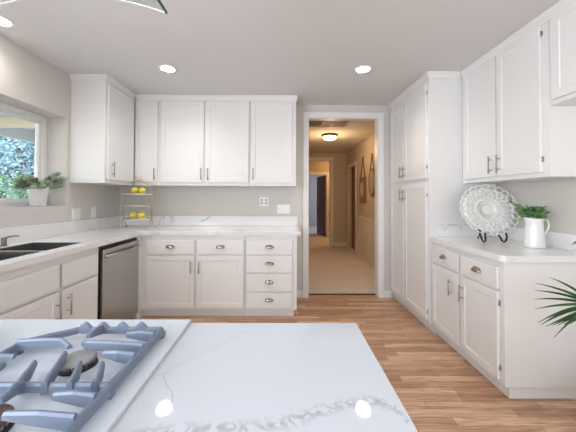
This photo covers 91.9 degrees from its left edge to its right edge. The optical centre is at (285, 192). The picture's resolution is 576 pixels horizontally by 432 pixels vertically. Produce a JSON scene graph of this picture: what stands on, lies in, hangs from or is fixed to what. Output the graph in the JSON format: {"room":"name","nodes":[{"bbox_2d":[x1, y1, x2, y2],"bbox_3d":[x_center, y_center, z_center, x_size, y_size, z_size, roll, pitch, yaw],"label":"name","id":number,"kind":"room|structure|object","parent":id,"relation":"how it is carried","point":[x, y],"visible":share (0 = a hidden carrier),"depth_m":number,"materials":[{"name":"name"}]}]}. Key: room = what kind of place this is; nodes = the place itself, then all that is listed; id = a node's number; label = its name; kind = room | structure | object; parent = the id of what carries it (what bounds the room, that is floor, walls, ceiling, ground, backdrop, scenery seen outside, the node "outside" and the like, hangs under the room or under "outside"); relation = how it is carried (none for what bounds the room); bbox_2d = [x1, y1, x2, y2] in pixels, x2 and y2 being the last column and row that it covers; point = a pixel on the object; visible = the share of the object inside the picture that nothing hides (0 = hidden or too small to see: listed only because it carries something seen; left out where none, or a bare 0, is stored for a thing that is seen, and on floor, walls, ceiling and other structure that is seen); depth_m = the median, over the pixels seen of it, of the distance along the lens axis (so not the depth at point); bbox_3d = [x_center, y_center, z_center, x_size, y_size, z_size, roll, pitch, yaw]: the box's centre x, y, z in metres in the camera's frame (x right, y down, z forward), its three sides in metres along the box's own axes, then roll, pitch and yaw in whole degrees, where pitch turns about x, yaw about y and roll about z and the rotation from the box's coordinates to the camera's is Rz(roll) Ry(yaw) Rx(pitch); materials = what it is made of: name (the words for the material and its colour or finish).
{"room":"kitchen","nodes":[
{"label":"kitchen","id":0,"kind":"room"},
{"bbox_2d":[0,34,119,228],"bbox_3d":[-2.291,0.038,0.453,0.300,2.518,6.340,0,-1,0],"label":"wall","id":1,"kind":"structure","parent":0,"point":[29,82],"depth_m":2.59,"materials":[{"name":"beige paint"}]},
{"bbox_2d":[0,102,47,206],"bbox_3d":[-2.378,-0.320,1.937,0.070,0.865,1.598,0,-1,0],"label":"window","id":2,"kind":"structure","parent":1,"relation":"in","point":[23,133],"depth_m":2.48,"materials":[{"name":"white paint"}]},
{"bbox_2d":[9,172,68,206],"bbox_3d":[-2.173,-0.036,2.527,0.290,0.317,0.534,0,-1,0],"label":"potted plant","id":3,"kind":"object","parent":1,"relation":"on","point":[37,191],"visible":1,"depth_m":2.45,"materials":[{"name":"green plant"}]},
{"bbox_2d":[0,215,120,244],"bbox_3d":[-2.142,0.329,1.944,0.020,0.124,3.349,0,-1,0],"label":"backsplash","id":4,"kind":"structure","parent":1,"relation":"attached to","point":[31,232],"depth_m":2.57,"materials":[{"name":"white stone"}]},
{"bbox_2d":[72,208,80,219],"bbox_3d":[-2.154,0.219,2.861,0.010,0.120,0.115,0,-1,0],"label":"light switch","id":5,"kind":"object","parent":1,"relation":"attached to","point":[76,212],"visible":1,"depth_m":2.86,"materials":[{"name":"white plastic"}]},
{"bbox_2d":[91,207,95,217],"bbox_3d":[-2.156,0.223,3.121,0.008,0.118,0.075,0,-1,0],"label":"outlet","id":6,"kind":"object","parent":1,"relation":"attached to","point":[93,210],"visible":1,"depth_m":3.12,"materials":[{"name":"white plastic"}]},
{"bbox_2d":[69,74,135,184],"bbox_3d":[-1.957,-0.636,3.033,0.398,1.082,0.552,0,-1,0],"label":"upper cabinet","id":7,"kind":"object","parent":1,"relation":"attached to","point":[102,108],"visible":0.98,"depth_m":2.79,"materials":[{"name":"white paint"}]},
{"bbox_2d":[120,105,394,296],"bbox_3d":[-0.073,0.099,3.698,4.782,2.518,0.120,0,-1,0],"label":"wall","id":8,"kind":"structure","parent":0,"point":[164,200],"depth_m":3.63,"materials":[{"name":"beige paint"}]},
{"bbox_2d":[134,94,160,185],"bbox_3d":[-1.664,-0.628,3.458,0.308,1.082,0.361,0,-1,0],"label":"upper cabinet","id":9,"kind":"object","parent":8,"relation":"attached to","point":[147,106],"visible":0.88,"depth_m":3.32,"materials":[{"name":"white paint"}]},
{"bbox_2d":[160,95,251,186],"bbox_3d":[-0.971,-0.625,3.463,1.077,1.082,0.361,0,-1,0],"label":"upper cabinet","id":10,"kind":"object","parent":8,"relation":"attached to","point":[205,139],"visible":0.94,"depth_m":3.32,"materials":[{"name":"white paint"}]},
{"bbox_2d":[120,215,297,225],"bbox_3d":[-0.996,0.361,3.616,2.293,0.124,0.020,0,-1,0],"label":"backsplash","id":11,"kind":"structure","parent":8,"relation":"attached to","point":[157,220],"depth_m":3.61,"materials":[{"name":"white stone"}]},
{"bbox_2d":[259,197,267,205],"bbox_3d":[-0.289,0.114,3.632,0.118,0.114,0.008,0,-1,0],"label":"outlet","id":12,"kind":"object","parent":8,"relation":"attached to","point":[263,201],"visible":1,"depth_m":3.63,"materials":[{"name":"white plastic"}]},
{"bbox_2d":[250,95,296,186],"bbox_3d":[-0.150,-0.622,3.469,0.562,1.082,0.361,0,-1,0],"label":"upper cabinet","id":13,"kind":"object","parent":8,"relation":"attached to","point":[272,117],"visible":1,"depth_m":3.33,"materials":[{"name":"white paint"}]},
{"bbox_2d":[277,205,289,213],"bbox_3d":[-0.033,0.212,3.632,0.165,0.120,0.010,0,-1,0],"label":"light switch","id":14,"kind":"object","parent":8,"relation":"attached to","point":[281,209],"visible":1,"depth_m":3.63,"materials":[{"name":"white plastic"}]},
{"bbox_2d":[309,293,375,294],"bbox_3d":[0.743,1.356,3.724,0.904,0.012,0.030,0,-1,0],"label":"trim","id":15,"kind":"structure","parent":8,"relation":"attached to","point":[309,293],"depth_m":3.71,"materials":[{"name":"brown"}]},
{"bbox_2d":[303,112,383,297],"bbox_3d":[0.748,0.154,3.695,1.056,2.416,0.138,0,-1,0],"label":"trim","id":16,"kind":"structure","parent":8,"relation":"attached to","point":[378,118],"depth_m":3.64,"materials":[{"name":"white paint"}]},
{"bbox_2d":[297,290,390,297],"bbox_3d":[0.743,1.315,3.619,1.250,0.090,0.012,0,-1,0],"label":"baseboard","id":17,"kind":"structure","parent":8,"relation":"attached to","point":[387,294],"depth_m":3.62,"materials":[{"name":"white paint"}]},
{"bbox_2d":[0,0,559,104],"bbox_3d":[-0.043,-1.264,0.350,4.782,0.100,6.660,0,-1,0],"label":"ceiling","id":18,"kind":"structure","parent":0,"point":[310,50],"depth_m":2.16,"materials":[{"name":"paint"}]},
{"bbox_2d":[0,15,15,27],"bbox_3d":[-1.984,-1.191,1.925,0.170,0.008,0.170,0,-1,0],"label":"recessed light","id":19,"kind":"object","parent":18,"relation":"in","point":[4,21],"visible":1,"depth_m":1.95,"materials":[{"name":"white paint"}]},
{"bbox_2d":[0,0,166,13],"bbox_3d":[-0.701,-0.902,0.613,0.630,0.619,0.606,0,-1,0],"label":"range hood","id":20,"kind":"object","parent":18,"relation":"attached to","point":[153,4],"visible":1,"depth_m":0.90,"materials":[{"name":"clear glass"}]},
{"bbox_2d":[158,64,176,72],"bbox_3d":[-1.122,-1.176,2.641,0.170,0.008,0.170,0,-1,0],"label":"recessed light","id":21,"kind":"object","parent":18,"relation":"in","point":[163,67],"visible":1,"depth_m":2.63,"materials":[{"name":"white paint"}]},
{"bbox_2d":[354,65,371,72],"bbox_3d":[0.730,-1.169,2.639,0.170,0.008,0.170,0,-1,0],"label":"recessed light","id":22,"kind":"object","parent":18,"relation":"in","point":[362,68],"visible":1,"depth_m":2.63,"materials":[{"name":"white paint"}]},
{"bbox_2d":[309,175,325,225],"bbox_3d":[1.169,0.236,10.916,3.900,2.490,3.380,0,-1,0],"label":"wall","id":23,"kind":"structure","parent":0,"point":[312,178],"depth_m":12.50,"materials":[{"name":"grey paint"}]},
{"bbox_2d":[309,153,345,241],"bbox_3d":[1.188,0.194,8.342,3.900,2.490,1.770,0,-1,0],"label":"wall","id":24,"kind":"structure","parent":0,"point":[339,159],"depth_m":7.46,"materials":[{"name":"beige paint"}]},
{"bbox_2d":[309,172,328,236],"bbox_3d":[0.907,0.386,9.153,1.010,2.130,0.138,0,-1,0],"label":"trim","id":25,"kind":"structure","parent":24,"relation":"attached to","point":[310,173],"depth_m":9.10,"materials":[{"name":"beige paint"}]},
{"bbox_2d":[309,157,332,245],"bbox_3d":[0.717,0.236,7.504,1.095,2.375,0.138,0,-1,0],"label":"trim","id":26,"kind":"structure","parent":24,"relation":"attached to","point":[330,159],"depth_m":7.45,"materials":[{"name":"beige paint"}]},
{"bbox_2d":[316,176,325,235],"bbox_3d":[1.183,0.439,9.616,0.108,2.018,0.780,0,-1,-13],"label":"bedroom door","id":27,"kind":"structure","parent":24,"relation":"in","point":[321,181],"depth_m":9.52,"materials":[{"name":"brown wood"}]},
{"bbox_2d":[333,242,345,245],"bbox_3d":[1.438,1.373,7.432,0.345,0.096,0.014,0,-1,0],"label":"baseboard","id":28,"kind":"structure","parent":24,"relation":"attached to","point":[334,243],"depth_m":7.42,"materials":[{"name":"beige paint"}]},
{"bbox_2d":[309,121,374,152],"bbox_3d":[1.245,-1.103,8.208,3.800,0.100,8.840,0,-1,0],"label":"ceiling","id":29,"kind":"structure","parent":0,"point":[355,133],"depth_m":5.44,"materials":[{"name":"beige paint"}]},
{"bbox_2d":[309,121,350,126],"bbox_3d":[0.598,-1.108,4.343,0.810,0.022,0.600,0,-1,0],"label":"ceiling vent","id":30,"kind":"object","parent":29,"relation":"in","point":[311,123],"visible":0.33,"depth_m":4.47,"materials":[{"name":"beige metal"}]},
{"bbox_2d":[322,133,337,140],"bbox_3d":[0.826,-1.050,5.274,0.310,0.105,0.310,0,-1,0],"label":"dome light","id":31,"kind":"object","parent":29,"relation":"attached to","point":[327,136],"visible":1,"depth_m":5.17,"materials":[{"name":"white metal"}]},
{"bbox_2d":[140,226,575,431],"bbox_3d":[0.341,1.426,4.780,5.637,0.104,15.600,0,-1,0],"label":"floor","id":32,"kind":"structure","parent":0,"point":[437,387],"depth_m":2.27,"materials":[{"name":"brown wood"}]},
{"bbox_2d":[0,247,97,318],"bbox_3d":[-1.824,0.876,1.775,0.657,0.889,1.043,0,-1,0],"label":"base cabinet","id":33,"kind":"object","parent":32,"relation":"on","point":[65,287],"visible":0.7,"depth_m":1.84,"materials":[{"name":"white paint"}]},
{"bbox_2d":[97,237,139,318],"bbox_3d":[-1.804,0.891,2.603,0.647,0.885,0.601,0,-1,0],"label":"dishwasher","id":34,"kind":"object","parent":32,"relation":"on","point":[118,262],"visible":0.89,"depth_m":2.55,"materials":[{"name":"silver metal"}]},
{"bbox_2d":[130,235,142,318],"bbox_3d":[-1.601,0.896,2.991,0.089,0.889,0.163,0,-1,0],"label":"cabinet filler","id":35,"kind":"object","parent":32,"relation":"on","point":[139,314],"visible":0.31,"depth_m":2.96,"materials":[{"name":"white paint"}]},
{"bbox_2d":[141,235,245,315],"bbox_3d":[-1.002,0.904,3.279,1.118,0.889,0.678,0,-1,0],"label":"base cabinet","id":36,"kind":"object","parent":32,"relation":"on","point":[182,275],"visible":0.98,"depth_m":2.98,"materials":[{"name":"white paint"}]},
{"bbox_2d":[245,235,296,315],"bbox_3d":[-0.163,0.907,3.290,0.554,0.889,0.667,0,-1,0],"label":"base cabinet","id":37,"kind":"object","parent":32,"relation":"on","point":[271,261],"visible":0.97,"depth_m":2.98,"materials":[{"name":"white paint"}]},
{"bbox_2d":[389,71,495,333],"bbox_3d":[1.671,0.098,3.144,0.700,2.517,0.982,0,-1,0],"label":"pantry cabinet","id":38,"kind":"object","parent":32,"relation":"on","point":[428,188],"visible":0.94,"depth_m":2.76,"materials":[{"name":"white paint"}]},
{"bbox_2d":[432,241,575,398],"bbox_3d":[1.687,0.897,2.231,0.675,0.889,0.874,0,-1,0],"label":"base cabinet","id":39,"kind":"object","parent":32,"relation":"on","point":[485,309],"visible":0.98,"depth_m":1.81,"materials":[{"name":"white paint"}]},
{"bbox_2d":[429,224,575,261],"bbox_3d":[1.703,0.374,2.230,0.647,0.155,0.896,0,-1,0],"label":"countertop","id":40,"kind":"structure","parent":39,"relation":"on","point":[463,237],"depth_m":2.10,"materials":[{"name":"white stone"}]},
{"bbox_2d":[477,224,507,242],"bbox_3d":[1.716,0.326,2.380,0.193,0.172,0.224,0,-1,0],"label":"easel","id":41,"kind":"object","parent":40,"relation":"on","point":[480,235],"visible":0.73,"depth_m":2.31,"materials":[{"name":"black metal"}]},
{"bbox_2d":[460,184,519,235],"bbox_3d":[1.717,0.140,2.345,0.506,0.434,0.116,0,-1,0],"label":"platter","id":42,"kind":"object","parent":41,"relation":"on","point":[487,209],"visible":0.98,"depth_m":2.36,"materials":[{"name":"white ceramic"}]},
{"bbox_2d":[523,217,549,248],"bbox_3d":[1.895,0.296,2.100,0.171,0.227,0.136,0,-1,32],"label":"pitcher","id":43,"kind":"object","parent":40,"relation":"on","point":[534,233],"visible":0.98,"depth_m":2.07,"materials":[{"name":"white ceramic"}]},
{"bbox_2d":[509,199,549,218],"bbox_3d":[1.844,0.220,2.091,0.290,0.341,0.174,1,-1,-19],"label":"greenery sprig","id":44,"kind":"object","parent":43,"relation":"in","point":[539,212],"visible":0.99,"depth_m":2.10,"materials":[{"name":"green plant"}]},
{"bbox_2d":[535,241,575,337],"bbox_3d":[1.745,0.742,1.249,0.762,1.168,0.840,1,-1,-38],"label":"potted palm","id":45,"kind":"object","parent":32,"relation":"on","point":[570,318],"visible":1,"depth_m":1.37,"materials":[{"name":"green plant"}]},
{"bbox_3d":[-0.455,0.869,0.474,1.284,0.871,0.723,0,-1,0],"label":"cabinet","id":46,"kind":"object","parent":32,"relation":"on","visible":0},
{"bbox_2d":[109,323,417,431],"bbox_3d":[-0.453,0.411,0.471,1.344,0.040,0.763,0,-1,0],"label":"countertop","id":47,"kind":"structure","parent":46,"relation":"on","point":[216,377],"depth_m":0.57,"materials":[{"name":"white stone"}]},
{"bbox_2d":[0,319,190,431],"bbox_3d":[-0.670,0.365,0.575,0.762,0.054,0.552,0,-1,0],"label":"gas cooktop","id":48,"kind":"object","parent":47,"relation":"in","point":[57,375],"visible":1,"depth_m":0.59,"materials":[{"name":"white metal"}]},
{"bbox_3d":[-1.817,0.860,0.772,0.657,0.889,0.957,0,-1,0],"label":"base cabinet","id":49,"kind":"object","parent":32,"relation":"on","visible":0},
{"bbox_2d":[0,215,300,272],"bbox_3d":[-0.993,0.354,1.952,2.318,0.165,3.349,0,-1,0],"label":"countertop","id":50,"kind":"structure","parent":49,"relation":"on","point":[92,233],"depth_m":2.97,"materials":[{"name":"white stone"}]},
{"bbox_2d":[0,235,18,245],"bbox_3d":[-2.074,0.356,2.086,0.065,0.075,0.096,0,-1,16],"label":"faucet","id":51,"kind":"object","parent":50,"relation":"on","point":[4,239],"visible":1,"depth_m":2.06,"materials":[{"name":"silver metal"}]},
{"bbox_2d":[0,242,77,260],"bbox_3d":[-1.836,0.510,1.849,0.396,0.231,0.796,0,-1,0],"label":"sink","id":52,"kind":"object","parent":50,"relation":"in","point":[30,248],"visible":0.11,"depth_m":2.12,"materials":[{"name":"black metal"}]},
{"bbox_2d":[119,176,154,228],"bbox_3d":[-1.724,0.110,3.236,0.339,0.606,0.177,0,-1,0],"label":"tiered stand","id":53,"kind":"object","parent":50,"relation":"on","point":[124,219],"visible":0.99,"depth_m":3.21,"materials":[{"name":"gold metal"}]},
{"bbox_2d":[130,212,137,217],"bbox_3d":[-1.770,0.257,3.233,0.078,0.080,0.077,1,-1,-23],"label":"lemon","id":54,"kind":"object","parent":53,"relation":"on","point":[132,214],"visible":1,"depth_m":3.21,"materials":[{"name":"yellow food"}]},
{"bbox_2d":[131,187,138,192],"bbox_3d":[-1.761,-0.028,3.238,0.077,0.080,0.078,0,-1,15],"label":"lemon","id":55,"kind":"object","parent":53,"relation":"on","point":[134,189],"visible":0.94,"depth_m":3.21,"materials":[{"name":"yellow food"}]},
{"bbox_2d":[124,218,146,219],"bbox_3d":[-1.725,0.301,3.233,0.318,0.008,0.170,0,-1,0],"label":"shelf","id":56,"kind":"object","parent":53,"relation":"attached to","point":[124,218],"depth_m":3.17,"materials":[{"name":"white ceramic"}]},
{"bbox_2d":[138,212,145,217],"bbox_3d":[-1.675,0.258,3.234,0.077,0.080,0.078,0,-1,-8],"label":"lemon","id":57,"kind":"object","parent":53,"relation":"on","point":[141,214],"visible":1,"depth_m":3.21,"materials":[{"name":"yellow food"}]},
{"bbox_2d":[139,187,145,192],"bbox_3d":[-1.672,-0.027,3.239,0.077,0.080,0.078,1,-1,-25],"label":"lemon","id":58,"kind":"object","parent":53,"relation":"on","point":[142,189],"visible":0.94,"depth_m":3.21,"materials":[{"name":"yellow food"}]},
{"bbox_2d":[346,133,374,247],"bbox_3d":[1.698,0.152,5.666,0.140,2.490,3.790,0,-1,0],"label":"wall","id":59,"kind":"structure","parent":0,"point":[366,209],"depth_m":6.00,"materials":[{"name":"beige paint"}]},
{"bbox_2d":[347,161,356,253],"bbox_3d":[1.610,0.344,6.842,0.018,2.136,0.890,0,-1,0],"label":"trim","id":60,"kind":"structure","parent":59,"relation":"attached to","point":[355,162],"depth_m":6.44,"materials":[{"name":"beige paint"}]},
{"bbox_2d":[351,167,354,249],"bbox_3d":[1.703,0.385,6.842,0.051,2.040,0.718,0,-1,0],"label":"door","id":61,"kind":"structure","parent":59,"relation":"in","point":[352,169],"depth_m":7.00,"materials":[{"name":"brown wood"}]},
{"bbox_2d":[359,157,365,201],"bbox_3d":[1.601,-0.284,5.837,0.052,0.948,0.400,0,-1,0],"label":"mirror","id":62,"kind":"object","parent":59,"relation":"attached to","point":[362,180],"visible":1,"depth_m":5.78,"materials":[{"name":"brown wood"}]},
{"bbox_2d":[360,182,363,196],"bbox_3d":[1.588,-0.070,5.834,0.005,0.330,0.250,0,-1,0],"label":"mirror glass","id":63,"kind":"object","parent":62,"relation":"attached to","point":[361,183],"depth_m":5.83,"materials":[{"name":"beige"}]},
{"bbox_2d":[355,215,374,223],"bbox_3d":[1.612,0.530,5.076,0.038,0.075,2.624,0,-1,0],"label":"chair rail","id":64,"kind":"object","parent":59,"relation":"attached to","point":[369,220],"visible":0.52,"depth_m":5.57,"materials":[{"name":"beige paint"}]},
{"bbox_2d":[356,219,374,262],"bbox_3d":[1.624,0.922,5.070,0.010,0.710,2.624,0,-1,0],"label":"wainscot","id":65,"kind":"structure","parent":59,"relation":"attached to","point":[365,231],"depth_m":5.59,"materials":[{"name":"beige paint"}]},
{"bbox_2d":[356,250,374,268],"bbox_3d":[1.621,1.330,5.064,0.014,0.106,2.625,0,-1,0],"label":"baseboard","id":66,"kind":"structure","parent":59,"relation":"attached to","point":[371,263],"depth_m":5.61,"materials":[{"name":"beige paint"}]},
{"bbox_2d":[368,154,374,196],"bbox_3d":[1.609,-0.333,5.218,0.044,0.810,0.364,0,-1,0],"label":"mirror","id":67,"kind":"object","parent":59,"relation":"attached to","point":[371,178],"visible":0.96,"depth_m":5.21,"materials":[{"name":"brown wood"}]},
{"bbox_2d":[369,170,372,193],"bbox_3d":[1.604,-0.195,5.216,0.006,0.480,0.310,0,-1,0],"label":"mirror glass","id":68,"kind":"object","parent":67,"relation":"attached to","point":[371,171],"depth_m":5.22,"materials":[{"name":"beige"}]},
{"bbox_2d":[496,178,575,234],"bbox_3d":[2.141,0.056,0.485,0.200,2.518,6.340,0,-1,0],"label":"wall","id":69,"kind":"structure","parent":0,"point":[559,195],"depth_m":2.13,"materials":[{"name":"beige paint"}]},
{"bbox_2d":[434,224,495,236],"bbox_3d":[1.724,0.361,2.668,0.599,0.114,0.020,0,-1,0],"label":"backsplash","id":70,"kind":"structure","parent":69,"relation":"attached to","point":[440,230],"depth_m":2.66,"materials":[{"name":"white stone"}]},
{"bbox_2d":[460,12,575,183],"bbox_3d":[1.843,-0.636,2.252,0.375,1.077,0.886,0,-1,0],"label":"upper cabinet","id":71,"kind":"object","parent":69,"relation":"attached to","point":[512,132],"visible":0.97,"depth_m":2.05,"materials":[{"name":"white paint"}]},
{"bbox_2d":[496,226,575,251],"bbox_3d":[2.016,0.355,2.222,0.020,0.114,0.875,0,-1,0],"label":"backsplash","id":72,"kind":"structure","parent":69,"relation":"attached to","point":[553,239],"depth_m":2.09,"materials":[{"name":"white stone"}]},
{"bbox_2d":[545,0,575,105],"bbox_3d":[1.850,-0.881,1.352,0.375,0.617,0.920,0,-1,0],"label":"upper cabinet","id":73,"kind":"object","parent":69,"relation":"attached to","point":[561,16],"visible":1,"depth_m":1.71,"materials":[{"name":"white paint"}]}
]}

